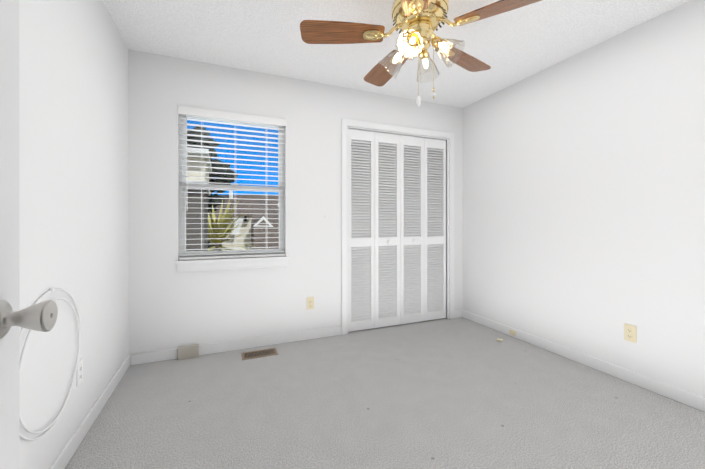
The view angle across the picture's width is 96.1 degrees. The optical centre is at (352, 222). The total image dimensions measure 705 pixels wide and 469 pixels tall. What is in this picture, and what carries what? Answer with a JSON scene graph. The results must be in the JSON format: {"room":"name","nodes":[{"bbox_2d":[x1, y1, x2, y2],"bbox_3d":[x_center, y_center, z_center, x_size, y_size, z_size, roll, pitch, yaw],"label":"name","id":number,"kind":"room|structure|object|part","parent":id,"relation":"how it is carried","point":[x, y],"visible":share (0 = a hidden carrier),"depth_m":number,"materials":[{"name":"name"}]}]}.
{"room":"empty bedroom","nodes":[
{"label":"empty bedroom","id":0,"kind":"room"},
{"bbox_2d":[19,0,127,468],"bbox_3d":[-1.218,-0.117,1.034,0.140,2.440,3.283,0,0,-23],"label":"wall","id":1,"kind":"structure","parent":0,"point":[73,148],"depth_m":1.50,"materials":[{"name":"white paint"}]},
{"bbox_2d":[20,288,80,440],"bbox_3d":[-1.255,0.565,1.326,0.017,0.584,0.589,0,0,-23],"label":"loop","id":2,"kind":"object","parent":1,"relation":"attached to","point":[51,426],"visible":0.71,"depth_m":1.36,"materials":[{"name":"white"}]},
{"bbox_2d":[76,358,82,386],"bbox_3d":[-1.372,0.753,1.597,0.009,0.115,0.070,0,0,-23],"label":"electrical outlet","id":3,"kind":"object","parent":1,"relation":"attached to","point":[79,375],"visible":0.98,"depth_m":1.58,"materials":[{"name":"white plastic"}]},
{"bbox_2d":[49,354,129,468],"bbox_3d":[-1.147,1.060,1.064,0.014,0.085,3.003,0,0,-23],"label":"baseboard","id":4,"kind":"structure","parent":1,"relation":"attached to","point":[66,454],"depth_m":1.67,"materials":[{"name":"white wood"}]},
{"bbox_2d":[128,49,462,354],"bbox_3d":[-0.249,-0.118,3.140,3.270,2.440,0.140,0,0,-23],"label":"wall","id":5,"kind":"structure","parent":0,"point":[170,306],"depth_m":2.79,"materials":[{"name":"white paint"}]},
{"bbox_2d":[178,344,198,359],"bbox_3d":[-1.334,1.052,2.578,0.151,0.099,0.034,0,0,-23],"label":"junction box","id":6,"kind":"object","parent":5,"relation":"attached to","point":[188,351],"visible":1,"depth_m":2.56,"materials":[{"name":"beige"}]},
{"bbox_2d":[179,115,284,259],"bbox_3d":[-1.050,-0.318,2.826,0.870,1.260,0.104,0,0,-23],"label":"window","id":7,"kind":"structure","parent":5,"relation":"in","point":[182,215],"depth_m":2.78,"materials":[{"name":"white plastic"}]},
{"bbox_2d":[178,104,285,259],"bbox_3d":[-1.022,-0.328,2.764,0.878,1.265,0.073,0,0,-23],"label":"window blinds","id":8,"kind":"object","parent":7,"relation":"attached to","point":[221,115],"visible":0.96,"depth_m":2.74,"materials":[{"name":"white plastic"}]},
{"bbox_2d":[175,256,289,271],"bbox_3d":[-1.013,0.356,2.754,0.918,0.092,0.078,0,0,-23],"label":"window sill","id":9,"kind":"structure","parent":5,"relation":"attached to","point":[224,264],"depth_m":2.72,"materials":[{"name":"white wood"}]},
{"bbox_2d":[130,326,341,364],"bbox_3d":[-0.908,1.051,2.773,1.743,0.102,0.032,0,0,-23],"label":"baseboard","id":10,"kind":"structure","parent":5,"relation":"attached to","point":[155,356],"depth_m":2.75,"materials":[{"name":"white wood"}]},
{"bbox_2d":[307,297,313,309],"bbox_3d":[-0.398,0.762,2.998,0.070,0.115,0.009,0,0,-23],"label":"electrical outlet","id":11,"kind":"object","parent":5,"relation":"attached to","point":[310,302],"visible":1,"depth_m":2.99,"materials":[{"name":"beige plastic"}]},
{"bbox_2d":[348,129,445,331],"bbox_3d":[0.513,0.079,3.390,1.216,2.022,0.063,0,0,-23],"label":"closet door","id":12,"kind":"structure","parent":5,"relation":"in","point":[397,260],"depth_m":3.38,"materials":[{"name":"white paint"}]},
{"bbox_2d":[341,118,453,334],"bbox_3d":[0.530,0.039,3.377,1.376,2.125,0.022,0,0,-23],"label":"trim","id":13,"kind":"structure","parent":5,"relation":"attached to","point":[345,123],"depth_m":3.15,"materials":[{"name":"white wood"}]},
{"bbox_2d":[454,310,461,317],"bbox_3d":[1.220,1.059,3.670,0.123,0.085,0.014,0,0,-23],"label":"baseboard","id":14,"kind":"structure","parent":5,"relation":"attached to","point":[457,313],"depth_m":3.66,"materials":[{"name":"white wood"}]},
{"bbox_2d":[65,317,704,468],"bbox_3d":[0.471,1.163,1.413,3.550,0.120,5.283,0,0,-23],"label":"floor","id":15,"kind":"structure","parent":0,"point":[456,393],"depth_m":1.85,"materials":[{"name":"grey carpet"}]},
{"bbox_2d":[241,348,277,359],"bbox_3d":[-0.780,1.100,2.659,0.286,0.006,0.145,0,0,-23],"label":"floor vent","id":16,"kind":"object","parent":15,"relation":"in","point":[258,353],"visible":1,"depth_m":2.66,"materials":[{"name":"beige metal"}]},
{"bbox_2d":[351,142,419,203],"bbox_3d":[0.281,-0.119,3.816,1.770,2.440,0.700,0,0,-23],"label":"wall","id":17,"kind":"structure","parent":0,"point":[383,164],"depth_m":4.17,"materials":[{"name":"white paint"}]},
{"bbox_2d":[102,0,690,107],"bbox_3d":[0.471,-1.397,1.412,3.550,0.120,5.283,0,0,-23],"label":"ceiling","id":18,"kind":"structure","parent":0,"point":[512,47],"depth_m":2.29,"materials":[{"name":"white paint"}]},
{"bbox_2d":[300,0,541,106],"bbox_3d":[0.348,-0.965,1.734,1.227,0.744,1.185,0,0,-23],"label":"ceiling fan","id":19,"kind":"object","parent":18,"relation":"hanging from","point":[417,22],"visible":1,"depth_m":1.64,"materials":[{"name":"brown wood"}]},
{"label":"blade","id":20,"kind":"part","parent":19,"relation":"part of","materials":[{"name":"brown wood"}]},
{"label":"blade","id":21,"kind":"part","parent":19,"relation":"part of","materials":[{"name":"brown wood"}]},
{"bbox_3d":[0.248,-1.002,1.297,0.156,0.006,0.440,-12,-3,15],"label":"blade","id":22,"kind":"part","parent":19,"relation":"part of","materials":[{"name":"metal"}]},
{"bbox_3d":[0.359,-1.119,1.694,0.298,0.436,0.298,0,0,-23],"label":"motor","id":23,"kind":"part","parent":19,"relation":"part of","materials":[{"name":"gold metal"}]},
{"label":"blade","id":24,"kind":"part","parent":19,"relation":"part of","materials":[{"name":"brown wood"}]},
{"bbox_3d":[0.702,-1.002,1.466,0.440,0.006,0.156,0,12,34],"label":"blade","id":25,"kind":"part","parent":19,"relation":"part of","materials":[{"name":"brown wood"}]},
{"bbox_2d":[427,0,704,396],"bbox_3d":[1.794,-0.118,2.668,0.140,2.440,3.983,0,0,-23],"label":"wall","id":26,"kind":"structure","parent":0,"point":[584,202],"depth_m":2.34,"materials":[{"name":"white paint"}]},
{"bbox_2d":[509,329,515,335],"bbox_3d":[1.537,1.059,3.048,0.014,0.046,0.070,0,0,-23],"label":"plate","id":27,"kind":"object","parent":26,"relation":"attached to","point":[511,332],"depth_m":3.05,"materials":[{"name":"beige plastic"}]},
{"bbox_2d":[462,310,704,411],"bbox_3d":[1.858,1.060,2.316,0.014,0.085,3.003,0,0,-23],"label":"baseboard","id":28,"kind":"structure","parent":26,"relation":"attached to","point":[689,398],"depth_m":2.32,"materials":[{"name":"white wood"}]},
{"bbox_2d":[624,323,635,342],"bbox_3d":[1.915,0.762,2.187,0.009,0.115,0.070,0,0,-23],"label":"electrical outlet","id":29,"kind":"object","parent":26,"relation":"attached to","point":[630,333],"visible":1,"depth_m":2.18,"materials":[{"name":"beige plastic"}]},
{"bbox_3d":[0.960,-0.116,0.239,3.270,2.440,0.140,0,0,-23],"label":"wall","id":30,"kind":"structure","parent":0,"visible":0},
{"bbox_2d":[0,0,19,468],"bbox_3d":[-0.466,0.078,0.196,0.035,2.028,0.813,0,0,-23],"label":"door","id":31,"kind":"structure","parent":30,"relation":"in","point":[9,266],"depth_m":0.55,"materials":[{"name":"white paint"}]},
{"bbox_2d":[0,299,57,338],"bbox_3d":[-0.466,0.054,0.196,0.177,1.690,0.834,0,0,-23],"label":"door knob","id":32,"kind":"object","parent":31,"relation":"attached to","point":[41,316],"depth_m":0.52,"materials":[{"name":"grey metal"}]},
{"label":"outside","id":33,"kind":"structure","parent":0,"visible":0},
{"bbox_3d":[-10.618,4.385,30.270,85.000,0.200,55.917,0,0,-23],"label":"ground","id":34,"kind":"structure","parent":33,"visible":0},
{"bbox_2d":[187,126,237,247],"bbox_3d":[-5.796,0.213,12.730,2.233,8.177,1.757,0,0,-23],"label":"tree","id":35,"kind":"object","parent":34,"relation":"on","point":[210,200],"depth_m":12.38,"materials":[{"name":"green plant"}]},
{"bbox_2d":[186,147,278,251],"bbox_3d":[-3.994,1.133,14.431,11.314,6.324,18.250,0,0,-23],"label":"house","id":36,"kind":"structure","parent":34,"relation":"on","point":[272,230],"depth_m":14.96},
{"bbox_2d":[208,196,260,250],"bbox_3d":[-4.206,1.647,9.788,3.452,5.302,2.812,0,0,-23],"label":"palm","id":37,"kind":"object","parent":34,"relation":"on","point":[212,247],"depth_m":9.58,"materials":[{"name":"green plant"}]}
]}

